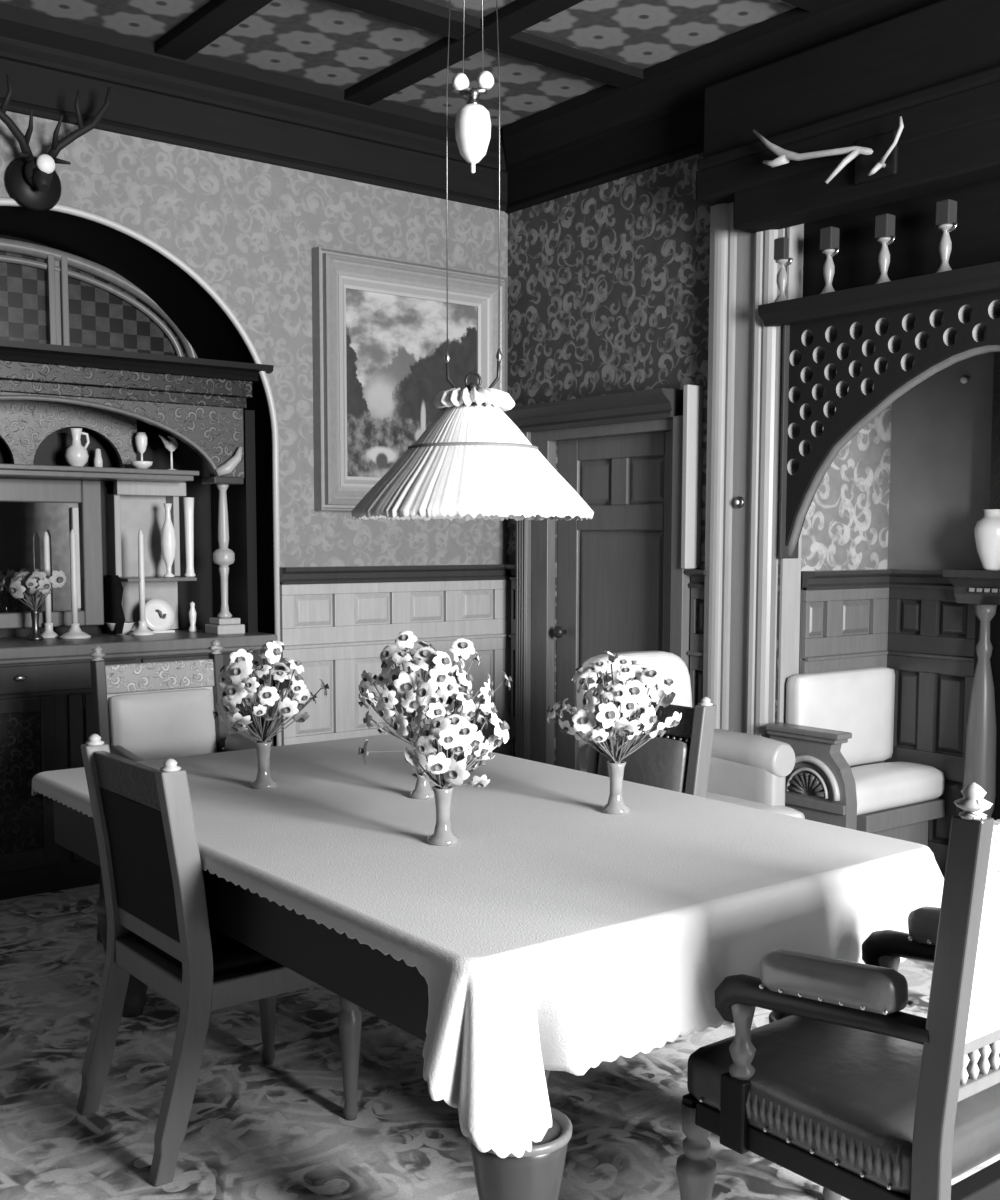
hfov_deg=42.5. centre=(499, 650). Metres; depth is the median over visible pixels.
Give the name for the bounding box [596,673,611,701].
narcissus
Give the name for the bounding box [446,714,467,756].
narcissus
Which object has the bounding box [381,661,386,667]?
cup
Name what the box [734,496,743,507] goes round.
knob
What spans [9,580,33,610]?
narcissus
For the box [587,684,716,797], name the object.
dining chair
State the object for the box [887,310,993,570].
wall
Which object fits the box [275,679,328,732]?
narcissus
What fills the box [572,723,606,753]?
narcissus
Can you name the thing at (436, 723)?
cup
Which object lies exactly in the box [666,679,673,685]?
cup
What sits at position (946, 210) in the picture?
candle
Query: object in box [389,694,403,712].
narcissus
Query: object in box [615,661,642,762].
narcissus
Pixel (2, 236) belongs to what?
wall
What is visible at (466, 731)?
cup
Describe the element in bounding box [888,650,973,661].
trim
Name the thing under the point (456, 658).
narcissus
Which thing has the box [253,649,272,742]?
narcissus
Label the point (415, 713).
cup
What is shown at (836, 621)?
trim
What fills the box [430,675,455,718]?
narcissus
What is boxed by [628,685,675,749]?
narcissus
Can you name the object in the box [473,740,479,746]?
cup
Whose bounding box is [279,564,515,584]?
trim
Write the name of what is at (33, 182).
trophy
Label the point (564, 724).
narcissus
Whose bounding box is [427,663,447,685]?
narcissus
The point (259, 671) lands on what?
narcissus
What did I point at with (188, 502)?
vase
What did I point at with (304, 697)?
narcissus
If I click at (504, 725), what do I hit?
cup
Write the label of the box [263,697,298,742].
narcissus
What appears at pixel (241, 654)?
narcissus
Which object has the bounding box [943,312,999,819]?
fireplace mantel
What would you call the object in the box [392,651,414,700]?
narcissus
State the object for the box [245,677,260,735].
narcissus
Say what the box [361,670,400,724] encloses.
narcissus
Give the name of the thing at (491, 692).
cup
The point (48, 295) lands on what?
window
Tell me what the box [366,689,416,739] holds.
narcissus
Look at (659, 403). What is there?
trim
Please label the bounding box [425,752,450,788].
narcissus
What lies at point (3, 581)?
narcissus
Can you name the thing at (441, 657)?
narcissus
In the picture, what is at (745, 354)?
trim
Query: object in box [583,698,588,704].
cup
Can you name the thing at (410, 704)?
narcissus
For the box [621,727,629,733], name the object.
cup
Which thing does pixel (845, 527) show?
wall
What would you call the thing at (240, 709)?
narcissus
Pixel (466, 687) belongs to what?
narcissus
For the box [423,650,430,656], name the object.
cup
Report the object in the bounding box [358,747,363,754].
cup
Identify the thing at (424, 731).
narcissus
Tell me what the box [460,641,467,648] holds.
cup
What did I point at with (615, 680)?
narcissus
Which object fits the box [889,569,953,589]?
trim
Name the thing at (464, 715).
narcissus
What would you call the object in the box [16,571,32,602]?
narcissus
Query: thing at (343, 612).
trim
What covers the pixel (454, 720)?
cup
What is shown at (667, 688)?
narcissus
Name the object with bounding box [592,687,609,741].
narcissus
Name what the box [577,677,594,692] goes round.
narcissus
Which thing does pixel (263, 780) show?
flower vase
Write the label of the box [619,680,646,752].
narcissus
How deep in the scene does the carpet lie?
3.41 m
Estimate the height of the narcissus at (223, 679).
0.263 m
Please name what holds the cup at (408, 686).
on the narcissus at (406, 682)
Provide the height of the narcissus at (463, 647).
0.368 m
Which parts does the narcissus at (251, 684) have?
stem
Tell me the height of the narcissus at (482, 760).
0.125 m
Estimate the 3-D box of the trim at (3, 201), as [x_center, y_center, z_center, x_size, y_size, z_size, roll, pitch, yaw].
[-1.866,-0.409,5.389,2.112,2.874,0.032,-4,6,-38]
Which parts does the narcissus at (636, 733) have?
stem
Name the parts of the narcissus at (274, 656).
stem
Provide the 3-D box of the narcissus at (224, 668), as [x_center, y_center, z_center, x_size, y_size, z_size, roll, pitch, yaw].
[-0.756,0.173,3.772,0.128,0.279,0.070,0,5,-2]
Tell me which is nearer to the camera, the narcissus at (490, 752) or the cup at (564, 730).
the narcissus at (490, 752)
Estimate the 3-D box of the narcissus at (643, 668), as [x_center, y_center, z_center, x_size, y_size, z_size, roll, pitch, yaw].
[0.375,0.196,3.425,0.069,0.298,0.121,5,7,42]
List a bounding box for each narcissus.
[0,578,28,606]
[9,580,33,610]
[11,572,32,603]
[12,576,33,606]
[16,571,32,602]
[23,589,34,610]
[25,578,37,605]
[28,585,46,609]
[29,570,48,597]
[37,570,65,607]
[38,577,50,599]
[213,702,255,736]
[218,671,256,730]
[220,664,252,723]
[221,696,258,738]
[222,689,254,732]
[225,680,262,742]
[226,718,262,741]
[227,667,255,727]
[227,712,260,738]
[228,661,262,742]
[228,706,253,729]
[229,649,252,667]
[242,690,262,729]
[244,648,258,716]
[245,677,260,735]
[248,665,261,723]
[251,660,260,700]
[252,704,266,739]
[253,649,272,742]
[255,665,271,719]
[258,686,279,742]
[259,674,267,716]
[260,640,283,725]
[262,707,276,731]
[263,670,287,738]
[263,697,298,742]
[264,680,305,742]
[265,641,280,708]
[266,699,305,740]
[268,663,289,726]
[268,682,283,727]
[269,672,302,726]
[270,711,309,737]
[271,673,288,721]
[271,689,310,734]
[274,658,290,706]
[274,692,316,733]
[275,659,303,718]
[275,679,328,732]
[277,679,293,715]
[358,693,414,745]
[358,739,416,763]
[359,680,377,701]
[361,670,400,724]
[363,711,410,740]
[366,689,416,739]
[372,674,383,688]
[376,699,414,743]
[377,673,411,732]
[377,721,414,746]
[380,645,411,722]
[380,688,408,732]
[381,657,412,732]
[381,665,406,713]
[387,679,413,730]
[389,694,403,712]
[390,710,415,740]
[391,666,411,716]
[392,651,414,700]
[393,671,420,739]
[393,713,414,741]
[395,631,416,671]
[401,648,410,673]
[401,691,427,736]
[403,657,428,686]
[404,747,441,788]
[405,648,415,671]
[408,709,420,731]
[408,726,428,762]
[411,768,441,787]
[412,705,436,775]
[413,647,436,680]
[413,718,430,732]
[415,736,445,788]
[416,680,437,718]
[417,766,436,781]
[418,641,434,648]
[419,724,435,745]
[421,668,431,680]
[423,694,437,754]
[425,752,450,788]
[426,651,451,717]
[426,702,445,752]
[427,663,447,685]
[429,716,450,755]
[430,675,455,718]
[436,689,449,706]
[438,727,457,787]
[442,682,493,788]
[442,740,488,785]
[442,757,469,784]
[443,706,448,752]
[443,721,477,782]
[443,746,472,786]
[444,700,461,713]
[444,735,502,787]
[445,683,466,757]
[445,696,458,755]
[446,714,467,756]
[446,718,508,786]
[446,737,469,785]
[446,775,489,788]
[447,713,470,786]
[448,666,462,684]
[448,668,473,709]
[449,648,464,668]
[450,651,480,704]
[450,750,492,784]
[451,638,474,675]
[451,685,471,713]
[452,692,473,754]
[453,665,462,680]
[458,674,492,713]
[458,695,490,760]
[460,671,511,713]
[462,705,497,759]
[462,731,483,758]
[463,704,475,717]
[466,752,478,772]
[466,755,494,770]
[471,702,495,720]
[471,735,484,753]
[473,687,488,701]
[476,714,487,731]
[546,702,616,762]
[557,698,609,754]
[558,718,611,759]
[565,704,577,714]
[572,665,609,744]
[572,709,614,759]
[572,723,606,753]
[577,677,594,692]
[579,677,597,721]
[579,727,616,761]
[582,686,609,747]
[583,690,612,756]
[588,663,607,714]
[590,728,614,761]
[592,660,609,703]
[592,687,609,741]
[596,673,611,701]
[596,702,619,761]
[599,661,611,701]
[602,685,616,746]
[604,651,618,733]
[605,726,627,759]
[609,670,620,685]
[611,683,630,753]
[613,717,639,762]
[614,656,630,761]
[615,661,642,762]
[616,668,633,717]
[616,705,656,761]
[617,667,657,762]
[618,663,635,741]
[618,699,636,745]
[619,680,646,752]
[619,728,641,762]
[620,669,645,685]
[620,718,666,758]
[622,711,681,758]
[623,679,678,752]
[626,695,650,741]
[628,667,664,739]
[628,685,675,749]
[630,719,659,750]
[631,713,645,732]
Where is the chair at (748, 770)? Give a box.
[574,651,804,818]
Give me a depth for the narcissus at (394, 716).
3.53 m
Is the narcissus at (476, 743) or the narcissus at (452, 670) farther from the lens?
the narcissus at (452, 670)
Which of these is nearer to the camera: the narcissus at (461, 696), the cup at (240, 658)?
the narcissus at (461, 696)
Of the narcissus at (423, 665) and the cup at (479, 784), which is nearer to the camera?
the cup at (479, 784)
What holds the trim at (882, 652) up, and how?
attached to the wall at (845, 527)
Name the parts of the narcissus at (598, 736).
stem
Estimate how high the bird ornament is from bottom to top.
0.168 m
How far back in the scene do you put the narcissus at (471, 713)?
3.46 m
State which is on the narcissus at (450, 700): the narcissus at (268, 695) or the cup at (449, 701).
the cup at (449, 701)
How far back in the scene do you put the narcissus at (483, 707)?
3.08 m
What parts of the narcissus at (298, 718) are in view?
stem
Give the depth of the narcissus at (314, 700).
3.82 m
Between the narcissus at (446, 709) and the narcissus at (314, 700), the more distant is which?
the narcissus at (314, 700)
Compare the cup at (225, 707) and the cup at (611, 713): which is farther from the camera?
the cup at (225, 707)
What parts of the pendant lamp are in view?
cord, cord, lamp shade, cord, cord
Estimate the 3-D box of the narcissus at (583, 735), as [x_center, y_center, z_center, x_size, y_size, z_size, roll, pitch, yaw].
[0.260,0.271,3.381,0.113,0.156,0.050,-1,5,-15]
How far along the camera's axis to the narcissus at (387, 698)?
3.43 m
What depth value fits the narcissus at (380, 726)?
3.60 m
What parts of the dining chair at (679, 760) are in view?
post, crest rail, post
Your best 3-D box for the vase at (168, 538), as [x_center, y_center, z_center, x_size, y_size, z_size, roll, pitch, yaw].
[-1.562,-0.520,6.056,0.072,0.345,0.072,-4,6,-38]
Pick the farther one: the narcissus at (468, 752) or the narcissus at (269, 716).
the narcissus at (269, 716)
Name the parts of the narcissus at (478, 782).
stem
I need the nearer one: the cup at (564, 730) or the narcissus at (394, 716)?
the cup at (564, 730)
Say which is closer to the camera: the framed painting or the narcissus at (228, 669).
the narcissus at (228, 669)
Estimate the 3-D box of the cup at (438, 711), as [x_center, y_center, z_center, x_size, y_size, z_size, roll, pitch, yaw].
[-0.146,0.145,3.035,0.017,0.017,0.010,-11,0,-33]
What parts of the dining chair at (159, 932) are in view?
post, crest rail, rail, post, seat, seat rail, leg, leg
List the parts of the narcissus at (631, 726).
stem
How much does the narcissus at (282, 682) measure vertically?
0.232 m
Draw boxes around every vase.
[28,610,43,639]
[94,448,102,466]
[161,503,175,576]
[183,497,194,576]
[251,740,276,788]
[409,749,434,798]
[427,785,458,845]
[601,760,629,814]
[974,509,999,570]
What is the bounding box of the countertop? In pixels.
[0,629,276,664]
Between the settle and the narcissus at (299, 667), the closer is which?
the narcissus at (299, 667)
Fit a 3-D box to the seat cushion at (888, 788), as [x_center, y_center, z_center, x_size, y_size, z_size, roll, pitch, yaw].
[1.623,0.581,5.548,0.715,0.170,0.260,-4,6,-38]
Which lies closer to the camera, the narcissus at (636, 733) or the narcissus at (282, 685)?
the narcissus at (636, 733)
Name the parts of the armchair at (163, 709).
post, crest rail, post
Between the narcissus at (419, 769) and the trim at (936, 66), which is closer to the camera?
the narcissus at (419, 769)
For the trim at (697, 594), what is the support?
attached to the wall at (608, 283)
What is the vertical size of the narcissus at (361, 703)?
0.211 m
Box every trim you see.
[0,3,506,211]
[0,198,281,745]
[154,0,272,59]
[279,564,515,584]
[280,580,510,755]
[283,633,510,649]
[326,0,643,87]
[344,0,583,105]
[503,0,941,213]
[504,388,682,431]
[505,565,515,579]
[511,580,514,756]
[515,415,690,764]
[681,384,702,568]
[684,569,705,587]
[687,651,703,656]
[690,588,704,707]
[696,0,999,233]
[703,202,784,737]
[777,224,803,722]
[781,0,840,11]
[799,573,888,767]
[801,569,892,589]
[805,650,887,661]
[884,588,975,876]
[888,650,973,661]
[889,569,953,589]
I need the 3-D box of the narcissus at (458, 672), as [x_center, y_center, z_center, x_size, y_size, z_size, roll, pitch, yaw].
[-0.154,0.182,3.556,0.036,0.300,0.145,-4,7,-42]
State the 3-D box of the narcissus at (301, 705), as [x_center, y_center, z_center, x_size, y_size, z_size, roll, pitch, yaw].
[-0.625,0.222,3.742,0.125,0.187,0.039,-1,5,-10]
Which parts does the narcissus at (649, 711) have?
stem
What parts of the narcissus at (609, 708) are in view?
stem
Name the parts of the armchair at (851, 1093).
leg, arm, leg, seat rail, seat, arm, post, rail, rail, crest rail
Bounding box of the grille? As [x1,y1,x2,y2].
[785,291,999,545]
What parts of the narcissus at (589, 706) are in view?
stem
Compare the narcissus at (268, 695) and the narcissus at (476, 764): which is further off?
the narcissus at (268, 695)
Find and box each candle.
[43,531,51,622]
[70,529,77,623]
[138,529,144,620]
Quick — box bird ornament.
[158,435,177,469]
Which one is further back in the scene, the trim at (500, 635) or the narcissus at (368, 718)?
the trim at (500, 635)
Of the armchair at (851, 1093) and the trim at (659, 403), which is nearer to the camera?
the armchair at (851, 1093)
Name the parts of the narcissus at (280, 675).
stem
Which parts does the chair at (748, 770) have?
arm, backrest, arm, seat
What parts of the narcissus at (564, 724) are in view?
stem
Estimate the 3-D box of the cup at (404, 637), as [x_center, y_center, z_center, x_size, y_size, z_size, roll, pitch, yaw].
[-0.264,-0.035,3.580,0.020,0.020,0.012,-7,-26,3]
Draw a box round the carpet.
[0,884,999,1199]
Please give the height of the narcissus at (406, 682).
0.285 m
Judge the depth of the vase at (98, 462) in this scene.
5.90 m
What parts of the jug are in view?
handle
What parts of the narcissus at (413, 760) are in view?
stem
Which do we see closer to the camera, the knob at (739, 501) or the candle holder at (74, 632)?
the knob at (739, 501)
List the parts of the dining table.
leg, leg, leg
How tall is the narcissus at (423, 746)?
0.184 m
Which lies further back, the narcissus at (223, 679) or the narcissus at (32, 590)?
the narcissus at (32, 590)
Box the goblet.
[135,432,146,460]
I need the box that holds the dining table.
[53,800,791,1199]
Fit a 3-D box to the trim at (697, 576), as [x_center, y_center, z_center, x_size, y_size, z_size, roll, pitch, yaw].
[0.893,-0.321,5.732,0.085,0.081,0.115,-4,6,-38]
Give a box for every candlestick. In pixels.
[773,237,792,302]
[820,226,839,293]
[875,213,895,283]
[935,199,957,272]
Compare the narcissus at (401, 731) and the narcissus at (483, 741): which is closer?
the narcissus at (483, 741)
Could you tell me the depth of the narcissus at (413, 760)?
3.10 m
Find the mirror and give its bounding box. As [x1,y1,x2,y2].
[0,502,82,612]
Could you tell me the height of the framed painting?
1.220 m
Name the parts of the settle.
arm rail, arm panel, moulding, seat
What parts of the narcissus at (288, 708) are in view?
stem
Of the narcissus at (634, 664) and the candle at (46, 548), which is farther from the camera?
the candle at (46, 548)
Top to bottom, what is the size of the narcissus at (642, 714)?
0.185 m
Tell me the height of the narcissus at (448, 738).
0.207 m
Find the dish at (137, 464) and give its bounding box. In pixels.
[130,461,152,468]
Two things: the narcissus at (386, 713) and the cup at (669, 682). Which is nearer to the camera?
the cup at (669, 682)
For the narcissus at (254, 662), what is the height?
0.279 m
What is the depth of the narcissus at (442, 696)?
3.47 m
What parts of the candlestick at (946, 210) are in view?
stem, handle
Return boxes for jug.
[65,428,89,466]
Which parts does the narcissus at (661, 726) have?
stem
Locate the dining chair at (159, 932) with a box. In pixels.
[76,734,361,1186]
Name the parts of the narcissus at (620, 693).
stem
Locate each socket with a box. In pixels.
[774,237,788,259]
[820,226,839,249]
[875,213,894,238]
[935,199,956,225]
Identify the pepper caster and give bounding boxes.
[189,601,196,631]
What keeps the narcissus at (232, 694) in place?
in the flower vase at (263, 780)
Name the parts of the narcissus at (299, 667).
stem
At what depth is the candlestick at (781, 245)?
5.32 m
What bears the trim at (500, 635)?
attached to the wall at (250, 229)
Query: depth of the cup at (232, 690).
3.64 m
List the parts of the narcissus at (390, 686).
stem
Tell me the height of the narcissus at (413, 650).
0.335 m
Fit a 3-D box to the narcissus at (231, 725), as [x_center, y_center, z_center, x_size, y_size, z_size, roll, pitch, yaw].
[-0.737,0.252,3.712,0.104,0.132,0.052,0,5,-7]
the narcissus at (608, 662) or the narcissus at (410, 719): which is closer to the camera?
the narcissus at (410, 719)
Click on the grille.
(813, 440)
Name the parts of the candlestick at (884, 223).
stem, handle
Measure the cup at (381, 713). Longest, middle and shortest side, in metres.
0.021 x 0.021 x 0.013 m
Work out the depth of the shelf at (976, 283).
4.87 m
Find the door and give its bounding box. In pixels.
[553,431,670,770]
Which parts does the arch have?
post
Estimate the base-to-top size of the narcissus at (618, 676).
0.303 m
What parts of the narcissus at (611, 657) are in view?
stem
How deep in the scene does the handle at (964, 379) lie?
5.51 m
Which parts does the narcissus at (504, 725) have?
stem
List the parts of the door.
knob, panel, panel, panel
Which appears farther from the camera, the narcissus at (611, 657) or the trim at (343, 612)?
the trim at (343, 612)
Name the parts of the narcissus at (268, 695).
stem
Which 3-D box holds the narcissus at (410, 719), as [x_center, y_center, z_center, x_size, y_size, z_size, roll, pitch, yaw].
[-0.183,0.256,3.093,0.048,0.232,0.104,-4,6,-38]
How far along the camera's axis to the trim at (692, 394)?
5.71 m
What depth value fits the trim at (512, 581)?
6.83 m
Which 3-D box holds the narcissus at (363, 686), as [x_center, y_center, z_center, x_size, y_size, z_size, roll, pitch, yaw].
[-0.303,0.205,3.578,0.182,0.250,0.035,0,5,-2]
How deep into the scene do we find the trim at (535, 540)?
6.59 m
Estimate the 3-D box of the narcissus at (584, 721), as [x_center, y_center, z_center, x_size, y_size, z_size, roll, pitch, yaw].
[0.256,0.250,3.361,0.147,0.201,0.046,-4,6,-38]
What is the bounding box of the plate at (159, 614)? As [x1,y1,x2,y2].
[145,598,174,633]
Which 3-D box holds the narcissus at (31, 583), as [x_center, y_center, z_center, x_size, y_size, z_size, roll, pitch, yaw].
[-2.035,-0.220,5.580,0.053,0.194,0.081,-4,6,-38]
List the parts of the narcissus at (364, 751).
stem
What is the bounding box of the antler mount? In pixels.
[753,116,903,183]
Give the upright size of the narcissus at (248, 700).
0.212 m
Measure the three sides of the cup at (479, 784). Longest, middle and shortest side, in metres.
0.016 x 0.016 x 0.010 m
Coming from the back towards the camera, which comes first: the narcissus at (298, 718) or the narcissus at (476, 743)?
the narcissus at (298, 718)
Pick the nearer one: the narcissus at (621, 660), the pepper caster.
the narcissus at (621, 660)
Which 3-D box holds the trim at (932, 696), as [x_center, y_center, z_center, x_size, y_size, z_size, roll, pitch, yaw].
[2.332,0.377,5.195,0.052,1.360,1.800,-4,6,-38]
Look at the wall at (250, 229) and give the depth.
5.98 m
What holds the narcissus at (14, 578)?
in the flower vase at (35, 634)
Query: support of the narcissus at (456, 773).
in the flower vase at (443, 835)
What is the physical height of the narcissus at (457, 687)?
0.296 m
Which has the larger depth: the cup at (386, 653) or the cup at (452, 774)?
the cup at (386, 653)
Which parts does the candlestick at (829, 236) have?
stem, handle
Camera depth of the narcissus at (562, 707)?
3.34 m
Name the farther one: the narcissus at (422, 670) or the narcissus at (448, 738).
the narcissus at (422, 670)
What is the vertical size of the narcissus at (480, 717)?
0.216 m
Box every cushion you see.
[786,666,894,766]
[851,762,944,814]
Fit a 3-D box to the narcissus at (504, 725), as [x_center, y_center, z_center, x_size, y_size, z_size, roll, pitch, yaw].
[-0.049,0.267,3.060,0.157,0.217,0.063,-2,5,-21]
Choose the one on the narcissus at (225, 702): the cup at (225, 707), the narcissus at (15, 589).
the cup at (225, 707)
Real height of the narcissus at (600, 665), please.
0.326 m
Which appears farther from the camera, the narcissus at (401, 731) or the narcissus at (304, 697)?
the narcissus at (304, 697)
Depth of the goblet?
5.89 m
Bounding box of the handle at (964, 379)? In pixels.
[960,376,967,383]
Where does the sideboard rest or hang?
on the floor
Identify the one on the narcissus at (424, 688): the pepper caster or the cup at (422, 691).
the cup at (422, 691)
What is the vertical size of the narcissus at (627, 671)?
0.323 m
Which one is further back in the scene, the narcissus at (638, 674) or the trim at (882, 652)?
the trim at (882, 652)
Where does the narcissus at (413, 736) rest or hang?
in the flower vase at (443, 835)
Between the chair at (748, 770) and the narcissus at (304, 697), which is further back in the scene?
the chair at (748, 770)
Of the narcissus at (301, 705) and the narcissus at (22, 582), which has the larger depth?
the narcissus at (22, 582)
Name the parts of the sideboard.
drawer pull, door panel, cabinet door, mirror frame, drawer, cabinet door, cornice, bay panel, drawer, panel, door panel, cabinet door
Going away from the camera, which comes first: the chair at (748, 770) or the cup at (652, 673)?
the cup at (652, 673)
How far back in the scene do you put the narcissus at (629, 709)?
3.33 m
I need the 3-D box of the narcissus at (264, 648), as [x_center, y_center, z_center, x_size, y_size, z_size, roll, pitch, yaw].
[-0.665,0.141,3.760,0.068,0.345,0.066,1,5,4]
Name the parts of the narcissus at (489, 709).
stem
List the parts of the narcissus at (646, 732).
stem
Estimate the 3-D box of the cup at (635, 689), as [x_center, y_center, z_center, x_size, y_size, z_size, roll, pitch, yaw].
[0.350,0.105,3.327,0.024,0.024,0.014,-10,-14,-12]
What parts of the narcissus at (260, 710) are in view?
stem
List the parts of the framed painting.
frame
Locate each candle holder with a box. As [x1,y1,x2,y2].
[41,531,58,637]
[59,529,90,638]
[131,529,153,635]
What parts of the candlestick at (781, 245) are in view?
stem, handle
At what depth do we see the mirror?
5.77 m
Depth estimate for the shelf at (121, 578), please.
5.99 m
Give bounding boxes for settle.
[766,666,945,846]
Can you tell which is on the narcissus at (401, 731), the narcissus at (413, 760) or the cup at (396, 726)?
the cup at (396, 726)
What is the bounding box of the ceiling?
[0,0,796,129]
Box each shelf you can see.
[0,464,198,481]
[119,576,196,581]
[758,261,999,326]
[943,569,999,604]
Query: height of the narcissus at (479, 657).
0.330 m
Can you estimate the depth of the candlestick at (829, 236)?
5.13 m
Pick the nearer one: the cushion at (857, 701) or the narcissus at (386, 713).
the narcissus at (386, 713)
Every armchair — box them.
[89,639,255,942]
[676,782,999,1199]
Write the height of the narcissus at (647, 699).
0.238 m
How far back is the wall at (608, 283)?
6.14 m
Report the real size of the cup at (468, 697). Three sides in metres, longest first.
0.019 x 0.019 x 0.011 m
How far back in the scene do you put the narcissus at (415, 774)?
3.01 m
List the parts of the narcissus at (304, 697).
stem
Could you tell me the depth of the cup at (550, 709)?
3.40 m
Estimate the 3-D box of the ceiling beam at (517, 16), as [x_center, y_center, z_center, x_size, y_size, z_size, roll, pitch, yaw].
[1.418,-2.342,3.342,0.140,0.044,7.000,-4,6,-38]
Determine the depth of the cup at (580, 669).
3.36 m
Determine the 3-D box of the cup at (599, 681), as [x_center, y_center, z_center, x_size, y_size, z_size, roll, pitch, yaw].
[0.268,0.082,3.424,0.014,0.023,0.023,32,-34,-14]
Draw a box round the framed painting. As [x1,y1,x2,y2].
[312,246,507,510]
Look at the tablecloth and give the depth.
2.75 m
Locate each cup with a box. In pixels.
[11,587,16,593]
[223,705,229,711]
[229,687,235,695]
[231,725,237,731]
[233,667,240,675]
[235,720,242,726]
[238,656,245,661]
[265,692,271,697]
[274,648,280,654]
[284,707,290,712]
[296,674,302,680]
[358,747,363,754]
[378,710,384,716]
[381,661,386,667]
[383,650,389,656]
[383,697,388,702]
[392,674,397,680]
[393,722,399,729]
[401,634,407,640]
[404,682,412,690]
[412,701,420,707]
[412,710,418,717]
[413,657,420,663]
[419,688,426,696]
[419,745,424,751]
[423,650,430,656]
[433,720,440,727]
[435,763,442,770]
[436,709,441,715]
[438,675,445,681]
[443,657,449,664]
[445,696,452,704]
[447,736,452,742]
[448,770,457,778]
[451,717,459,724]
[457,746,462,751]
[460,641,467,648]
[460,686,466,692]
[462,727,469,734]
[466,673,473,680]
[466,693,472,700]
[469,711,474,717]
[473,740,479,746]
[477,782,483,787]
[479,760,486,765]
[488,689,493,695]
[495,739,502,746]
[501,721,508,729]
[546,705,552,712]
[561,728,567,734]
[575,665,582,672]
[580,717,587,723]
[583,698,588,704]
[596,676,601,683]
[608,710,615,718]
[617,690,622,696]
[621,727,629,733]
[628,702,634,709]
[632,686,639,694]
[649,670,656,676]
[650,715,656,723]
[658,729,665,737]
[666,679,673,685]
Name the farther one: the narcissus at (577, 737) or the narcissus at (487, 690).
the narcissus at (577, 737)
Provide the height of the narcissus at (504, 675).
0.270 m
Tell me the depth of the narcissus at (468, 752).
3.03 m
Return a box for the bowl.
[105,621,135,634]
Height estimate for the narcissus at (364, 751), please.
0.078 m
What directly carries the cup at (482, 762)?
on the narcissus at (482, 760)
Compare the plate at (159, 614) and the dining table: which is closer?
the dining table
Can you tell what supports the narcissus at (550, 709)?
in the flower vase at (615, 805)
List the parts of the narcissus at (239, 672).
stem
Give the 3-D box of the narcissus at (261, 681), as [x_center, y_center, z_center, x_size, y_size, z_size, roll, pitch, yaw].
[-0.704,0.185,3.811,0.032,0.247,0.155,0,5,-4]
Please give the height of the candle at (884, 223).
0.085 m
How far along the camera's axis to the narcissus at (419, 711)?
3.05 m
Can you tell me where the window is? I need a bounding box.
[0,237,197,357]
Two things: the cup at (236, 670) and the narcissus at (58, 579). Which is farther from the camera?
the narcissus at (58, 579)
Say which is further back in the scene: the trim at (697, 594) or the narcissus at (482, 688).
the trim at (697, 594)
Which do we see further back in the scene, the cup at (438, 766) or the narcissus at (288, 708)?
the narcissus at (288, 708)
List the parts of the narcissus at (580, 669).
stem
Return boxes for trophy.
[0,74,109,211]
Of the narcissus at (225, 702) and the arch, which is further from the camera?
the arch
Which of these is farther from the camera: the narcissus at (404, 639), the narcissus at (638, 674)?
the narcissus at (404, 639)
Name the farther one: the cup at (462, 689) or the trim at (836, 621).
the trim at (836, 621)
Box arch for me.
[758,177,999,558]
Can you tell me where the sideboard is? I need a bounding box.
[0,339,276,899]
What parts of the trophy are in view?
skull plate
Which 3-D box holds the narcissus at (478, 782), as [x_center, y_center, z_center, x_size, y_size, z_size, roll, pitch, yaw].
[-0.076,0.334,3.054,0.107,0.085,0.032,0,5,-4]
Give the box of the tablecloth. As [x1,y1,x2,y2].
[32,733,943,1157]
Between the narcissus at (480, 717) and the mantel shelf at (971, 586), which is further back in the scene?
the mantel shelf at (971, 586)
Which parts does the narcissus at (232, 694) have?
stem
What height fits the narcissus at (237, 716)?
0.153 m
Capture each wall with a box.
[0,111,507,746]
[0,234,51,247]
[507,152,787,765]
[801,324,891,570]
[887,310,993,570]
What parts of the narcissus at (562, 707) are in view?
stem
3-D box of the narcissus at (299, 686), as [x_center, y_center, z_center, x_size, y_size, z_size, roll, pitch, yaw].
[-0.626,0.199,3.683,0.163,0.242,0.033,3,6,32]
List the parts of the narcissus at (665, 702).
stem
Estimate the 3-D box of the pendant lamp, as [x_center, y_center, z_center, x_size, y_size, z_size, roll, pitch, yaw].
[-0.071,-1.360,3.396,0.655,2.018,0.653,0,5,-1]
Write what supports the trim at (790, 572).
attached to the wall at (845, 527)
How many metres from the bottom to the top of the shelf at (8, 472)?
0.047 m
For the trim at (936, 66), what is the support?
attached to the wall at (608, 283)
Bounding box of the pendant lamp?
[351,0,593,520]
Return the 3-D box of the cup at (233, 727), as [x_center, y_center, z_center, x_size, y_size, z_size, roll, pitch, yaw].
[-0.761,0.221,3.698,0.022,0.014,0.022,-11,-45,31]
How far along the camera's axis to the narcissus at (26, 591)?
5.60 m
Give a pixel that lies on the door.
(613, 565)
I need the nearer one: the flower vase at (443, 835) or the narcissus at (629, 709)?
the flower vase at (443, 835)
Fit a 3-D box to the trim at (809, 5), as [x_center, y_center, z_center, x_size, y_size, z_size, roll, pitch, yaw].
[-1.222,-2.318,2.976,6.596,0.039,0.150,-4,6,-38]
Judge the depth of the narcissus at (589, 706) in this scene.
3.27 m
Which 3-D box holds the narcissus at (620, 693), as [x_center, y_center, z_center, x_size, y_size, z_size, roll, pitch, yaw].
[0.298,0.215,3.330,0.046,0.276,0.161,-1,5,-8]
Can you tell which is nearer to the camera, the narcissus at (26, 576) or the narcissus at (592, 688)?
the narcissus at (592, 688)

